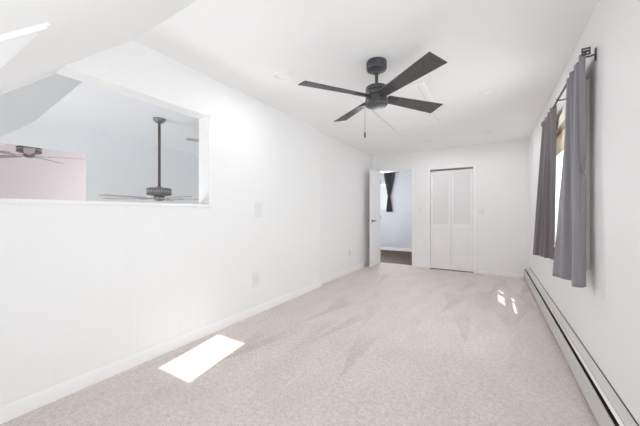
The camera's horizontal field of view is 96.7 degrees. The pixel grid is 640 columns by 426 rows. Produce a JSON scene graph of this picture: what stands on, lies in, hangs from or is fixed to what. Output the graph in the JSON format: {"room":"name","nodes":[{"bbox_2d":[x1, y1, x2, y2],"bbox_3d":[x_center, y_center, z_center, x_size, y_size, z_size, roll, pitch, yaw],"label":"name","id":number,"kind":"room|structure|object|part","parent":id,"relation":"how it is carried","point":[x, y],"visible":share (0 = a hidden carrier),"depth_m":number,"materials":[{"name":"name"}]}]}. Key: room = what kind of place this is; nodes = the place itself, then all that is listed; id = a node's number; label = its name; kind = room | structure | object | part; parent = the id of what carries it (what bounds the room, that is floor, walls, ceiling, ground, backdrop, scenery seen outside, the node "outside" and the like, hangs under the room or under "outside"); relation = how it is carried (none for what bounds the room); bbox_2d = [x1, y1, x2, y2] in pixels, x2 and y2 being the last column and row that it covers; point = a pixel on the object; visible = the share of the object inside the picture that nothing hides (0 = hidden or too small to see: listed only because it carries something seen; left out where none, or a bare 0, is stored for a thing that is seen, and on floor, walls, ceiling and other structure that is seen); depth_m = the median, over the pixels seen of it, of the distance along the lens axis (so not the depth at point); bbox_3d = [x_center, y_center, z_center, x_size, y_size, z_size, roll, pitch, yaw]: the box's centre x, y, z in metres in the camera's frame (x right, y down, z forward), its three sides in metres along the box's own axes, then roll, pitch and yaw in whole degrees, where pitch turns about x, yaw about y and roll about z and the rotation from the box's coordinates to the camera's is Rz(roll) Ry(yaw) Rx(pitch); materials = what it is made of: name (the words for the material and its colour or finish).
{"room":"empty bedroom","nodes":[
{"label":"empty bedroom","id":0,"kind":"room"},
{"bbox_2d":[0,143,84,200],"bbox_3d":[-5.309,1.227,6.021,0.120,5.040,8.000,0,0,31],"label":"wall","id":1,"kind":"structure","parent":0,"point":[20,177],"depth_m":5.63,"materials":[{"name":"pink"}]},
{"bbox_2d":[0,72,198,153],"bbox_3d":[-3.090,-0.191,4.739,5.303,2.605,7.894,0,0,31],"label":"ceiling","id":2,"kind":"structure","parent":0,"point":[53,98],"depth_m":3.59,"materials":[{"name":"white paint"}]},
{"bbox_2d":[0,145,84,163],"bbox_3d":[-4.788,-1.107,4.771,1.411,0.372,1.474,0,0,-28],"label":"ceiling fan","id":3,"kind":"object","parent":2,"relation":"hanging from","point":[29,152],"visible":0.81,"depth_m":4.68,"materials":[{"name":"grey metal"}]},
{"bbox_3d":[-5.345,-0.958,4.812,0.530,0.028,0.133,0,0,8],"label":"blade","id":4,"kind":"part","parent":3,"relation":"part of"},
{"bbox_3d":[-4.483,-0.958,4.388,0.530,0.028,0.133,0,0,44],"label":"blade","id":5,"kind":"part","parent":3,"relation":"part of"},
{"bbox_2d":[98,117,198,200],"bbox_3d":[-2.273,-0.729,3.911,1.412,1.129,1.475,0,0,1],"label":"ceiling fan","id":6,"kind":"object","parent":2,"relation":"hanging from","point":[158,193],"visible":0.98,"depth_m":3.86,"materials":[{"name":"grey metal"}]},
{"bbox_3d":[-2.714,-0.201,3.921,0.530,0.013,0.135,0,0,1],"label":"blade","id":7,"kind":"part","parent":6,"relation":"part of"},
{"bbox_3d":[-2.375,-0.201,3.433,0.135,0.013,0.530,0,0,19],"label":"blade","id":8,"kind":"part","parent":6,"relation":"part of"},
{"bbox_3d":[-1.807,-0.201,3.605,0.530,0.013,0.135,0,0,37],"label":"blade","id":9,"kind":"part","parent":6,"relation":"part of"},
{"bbox_2d":[186,138,198,141],"bbox_3d":[-1.438,-1.183,4.630,1.357,0.219,1.418,0,0,-32],"label":"ceiling fan","id":10,"kind":"object","parent":2,"relation":"hanging from","point":[187,139],"visible":0.02,"depth_m":4.30,"materials":[{"name":"brown metal"}]},
{"bbox_2d":[0,121,198,203],"bbox_3d":[-3.476,1.227,4.911,0.035,5.040,8.000,0,0,31],"label":"wall","id":11,"kind":"structure","parent":0,"point":[113,165],"depth_m":4.89,"materials":[{"name":"white paint"}]},
{"bbox_2d":[0,40,372,406],"bbox_3d":[-0.685,-0.073,3.448,0.150,2.440,7.390,0,0,31],"label":"wall","id":12,"kind":"structure","parent":0,"point":[84,289],"depth_m":2.41,"materials":[{"name":"white paint"}]},
{"bbox_2d":[0,198,211,206],"bbox_3d":[-1.553,-0.068,2.013,0.172,0.026,1.735,0,0,31],"label":"sill","id":13,"kind":"structure","parent":12,"relation":"attached to","point":[2,200],"depth_m":1.90,"materials":[{"name":"white paint"}]},
{"bbox_2d":[55,65,209,203],"bbox_3d":[-1.390,-0.505,2.282,0.156,0.848,1.085,0,0,31],"label":"trim","id":14,"kind":"structure","parent":12,"relation":"attached to","point":[204,119],"depth_m":2.49,"materials":[{"name":"white paint"}]},
{"bbox_2d":[0,261,369,423],"bbox_3d":[-0.655,1.103,3.407,0.085,0.089,7.150,0,0,31],"label":"baseboard","id":15,"kind":"structure","parent":12,"relation":"attached to","point":[17,408],"depth_m":2.11,"materials":[{"name":"white paint"}]},
{"bbox_2d":[253,271,259,287],"bbox_3d":[-0.723,0.757,3.232,0.010,0.170,0.110,0,0,31],"label":"wall outlet","id":16,"kind":"object","parent":12,"relation":"attached to","point":[256,276],"visible":1,"depth_m":3.23,"materials":[{"name":"white plastic"}]},
{"bbox_2d":[256,202,261,216],"bbox_3d":[-0.699,-0.038,3.270,0.011,0.165,0.110,0,0,31],"label":"light switch","id":17,"kind":"object","parent":12,"relation":"attached to","point":[258,205],"visible":1,"depth_m":3.26,"materials":[{"name":"white plastic"}]},
{"bbox_2d":[320,130,320,280],"bbox_3d":[0.002,-0.117,4.438,0.008,2.351,0.031,0,0,31],"label":"trim","id":18,"kind":"structure","parent":12,"relation":"attached to","point":[320,130],"depth_m":4.44,"materials":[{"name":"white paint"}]},
{"bbox_2d":[368,169,379,267],"bbox_3d":[1.210,0.108,6.219,0.160,2.053,0.696,0,0,28],"label":"door","id":19,"kind":"structure","parent":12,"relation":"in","point":[374,220],"depth_m":6.11,"materials":[{"name":"white paint"}]},
{"bbox_2d":[0,250,598,425],"bbox_3d":[0.667,1.207,4.039,4.457,0.120,9.900,0,0,31],"label":"floor","id":20,"kind":"structure","parent":0,"point":[382,344],"depth_m":2.10,"materials":[{"name":"beige carpet"}]},
{"bbox_2d":[0,0,598,155],"bbox_3d":[0.558,-0.368,2.601,3.154,2.209,7.553,0,0,31],"label":"ceiling","id":21,"kind":"structure","parent":0,"point":[521,49],"depth_m":2.13,"materials":[{"name":"white paint"}]},
{"bbox_2d":[0,23,48,70],"bbox_3d":[-1.250,-0.375,0.652,0.585,0.775,0.787,0,0,31],"label":"window","id":22,"kind":"structure","parent":21,"relation":"attached to","point":[38,29],"depth_m":0.82,"materials":[{"name":"white paint"}]},
{"bbox_2d":[274,71,290,79],"bbox_3d":[-0.353,-1.288,2.669,0.164,0.009,0.164,0,0,31],"label":"recessed light","id":23,"kind":"object","parent":21,"relation":"in","point":[281,75],"visible":1,"depth_m":2.67,"materials":[{"name":"white paint"}]},
{"bbox_2d":[298,51,446,137],"bbox_3d":[0.484,-0.969,2.437,1.071,0.649,1.071,0,0,22],"label":"ceiling fan","id":24,"kind":"object","parent":21,"relation":"hanging from","point":[376,94],"visible":1,"depth_m":2.35,"materials":[{"name":"black metal"}]},
{"bbox_3d":[0.125,-0.992,2.282,0.582,0.041,0.151,0,0,-23],"label":"blade","id":25,"kind":"part","parent":24,"relation":"part of","materials":[{"name":"black wood"}]},
{"bbox_3d":[0.330,-0.992,2.796,0.151,0.041,0.582,0,0,-23],"label":"blade","id":26,"kind":"part","parent":24,"relation":"part of","materials":[{"name":"black wood"}]},
{"bbox_3d":[0.639,-0.992,2.077,0.151,0.041,0.582,0,0,-23],"label":"blade","id":27,"kind":"part","parent":24,"relation":"part of","materials":[{"name":"black wood"}]},
{"bbox_3d":[0.843,-0.992,2.591,0.582,0.041,0.151,0,0,-23],"label":"blade","id":28,"kind":"part","parent":24,"relation":"part of","materials":[{"name":"black wood"}]},
{"bbox_2d":[351,81,445,132],"bbox_3d":[1.091,-1.286,3.665,0.770,0.013,1.610,0,0,31],"label":"attic hatch","id":29,"kind":"object","parent":21,"relation":"attached to","point":[395,118],"visible":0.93,"depth_m":3.69,"materials":[{"name":"white paint"}]},
{"bbox_2d":[479,89,497,95],"bbox_3d":[1.804,-1.288,3.046,0.176,0.009,0.176,0,0,31],"label":"recessed light","id":30,"kind":"object","parent":21,"relation":"in","point":[488,92],"visible":1,"depth_m":3.04,"materials":[{"name":"white paint"}]},
{"bbox_2d":[380,171,411,248],"bbox_3d":[1.749,-0.073,7.715,2.500,2.440,2.430,0,0,31],"label":"wall","id":31,"kind":"structure","parent":0,"point":[396,225],"depth_m":8.60,"materials":[{"name":"white paint"}]},
{"bbox_2d":[380,247,411,251],"bbox_3d":[2.309,1.105,8.648,2.290,0.085,0.014,0,0,31],"label":"baseboard","id":32,"kind":"structure","parent":31,"relation":"attached to","point":[381,248],"depth_m":8.64,"materials":[{"name":"white paint"}]},
{"bbox_3d":[1.879,-1.238,8.864,1.210,0.040,0.089,0,0,31],"label":"curtain rod","id":33,"kind":"object","parent":31,"relation":"attached to","visible":0},
{"bbox_2d":[384,172,394,211],"bbox_3d":[2.122,-0.643,8.687,0.373,1.220,0.084,0,0,31],"label":"curtain","id":34,"kind":"object","parent":33,"relation":"hanging from","point":[389,177],"visible":0.99,"depth_m":8.70,"materials":[{"name":"grey fabric"}]},
{"bbox_2d":[373,139,528,273],"bbox_3d":[2.473,-0.073,5.774,3.165,2.440,0.140,0,0,31],"label":"wall","id":35,"kind":"structure","parent":0,"point":[503,167],"depth_m":5.25,"materials":[{"name":"white paint"}]},
{"bbox_2d":[374,165,415,267],"bbox_3d":[1.657,0.072,6.264,0.915,2.150,0.166,0,0,31],"label":"trim","id":36,"kind":"structure","parent":35,"relation":"attached to","point":[412,168],"depth_m":5.98,"materials":[{"name":"white paint"}]},
{"bbox_2d":[431,167,472,271],"bbox_3d":[2.609,0.123,5.660,0.770,2.011,0.034,0,0,31],"label":"door","id":37,"kind":"structure","parent":35,"relation":"in","point":[452,189],"depth_m":5.64,"materials":[{"name":"white paint"}]},
{"bbox_3d":[2.444,0.655,5.759,0.291,0.707,0.016,0,0,31],"label":"panel","id":38,"kind":"part","parent":37,"relation":"part of","materials":[{"name":"white paint"}]},
{"bbox_3d":[2.773,0.655,5.559,0.291,0.707,0.016,0,0,31],"label":"panel","id":39,"kind":"part","parent":37,"relation":"part of","materials":[{"name":"white paint"}]},
{"bbox_2d":[427,161,477,273],"bbox_3d":[2.589,0.087,5.611,0.914,2.120,0.018,0,0,31],"label":"trim","id":40,"kind":"structure","parent":35,"relation":"attached to","point":[474,165],"depth_m":5.40,"materials":[{"name":"white paint"}]},
{"bbox_2d":[417,264,523,277],"bbox_3d":[2.841,1.109,5.461,1.912,0.075,0.014,0,0,31],"label":"baseboard","id":41,"kind":"structure","parent":35,"relation":"attached to","point":[507,274],"depth_m":5.21,"materials":[{"name":"white paint"}]},
{"bbox_2d":[479,209,483,214],"bbox_3d":[3.033,-0.019,5.346,0.090,0.112,0.011,0,0,31],"label":"light switch","id":42,"kind":"object","parent":35,"relation":"attached to","point":[481,211],"visible":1,"depth_m":5.34,"materials":[{"name":"white plastic"}]},
{"bbox_2d":[529,0,639,425],"bbox_3d":[1.885,-0.073,1.892,0.150,2.440,7.390,0,0,31],"label":"wall","id":43,"kind":"structure","parent":0,"point":[604,314],"depth_m":1.57,"materials":[{"name":"white paint"}]},
{"bbox_2d":[541,47,596,126],"bbox_3d":[2.105,-0.996,2.479,0.081,0.075,1.706,0,0,31],"label":"curtain rod","id":44,"kind":"object","parent":43,"relation":"attached to","point":[583,53],"visible":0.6,"depth_m":1.79,"materials":[{"name":"black metal"}]},
{"bbox_2d":[533,105,556,259],"bbox_3d":[2.323,-0.273,2.939,0.125,1.480,0.580,0,0,28],"label":"curtain","id":45,"kind":"object","parent":44,"relation":"hanging from","point":[545,217],"visible":0.99,"depth_m":2.92,"materials":[{"name":"grey fabric"}]},
{"bbox_2d":[552,55,585,287],"bbox_3d":[1.755,-0.267,2.029,0.136,1.492,0.482,0,0,31],"label":"curtain","id":46,"kind":"object","parent":44,"relation":"hanging from","point":[569,263],"visible":1,"depth_m":1.91,"materials":[{"name":"grey fabric"}]},
{"bbox_2d":[554,79,589,268],"bbox_3d":[2.190,-0.261,2.429,0.184,1.275,1.316,0,0,31],"label":"window","id":47,"kind":"structure","parent":43,"relation":"in","point":[561,120],"depth_m":1.91,"materials":[{"name":"white glass"}]},
{"bbox_2d":[556,128,564,156],"bbox_3d":[2.163,-0.684,2.445,0.050,0.212,1.104,0,0,31],"label":"roller shade","id":48,"kind":"object","parent":47,"relation":"attached to","point":[560,138],"visible":0.26,"depth_m":2.74,"materials":[{"name":"beige fabric"}]},
{"bbox_2d":[524,268,638,425],"bbox_3d":[2.239,1.044,2.702,0.084,0.206,5.202,0,0,31],"label":"baseboard heater","id":49,"kind":"object","parent":43,"relation":"attached to","point":[606,405],"visible":0.99,"depth_m":1.81,"materials":[{"name":"white metal"}]}
]}

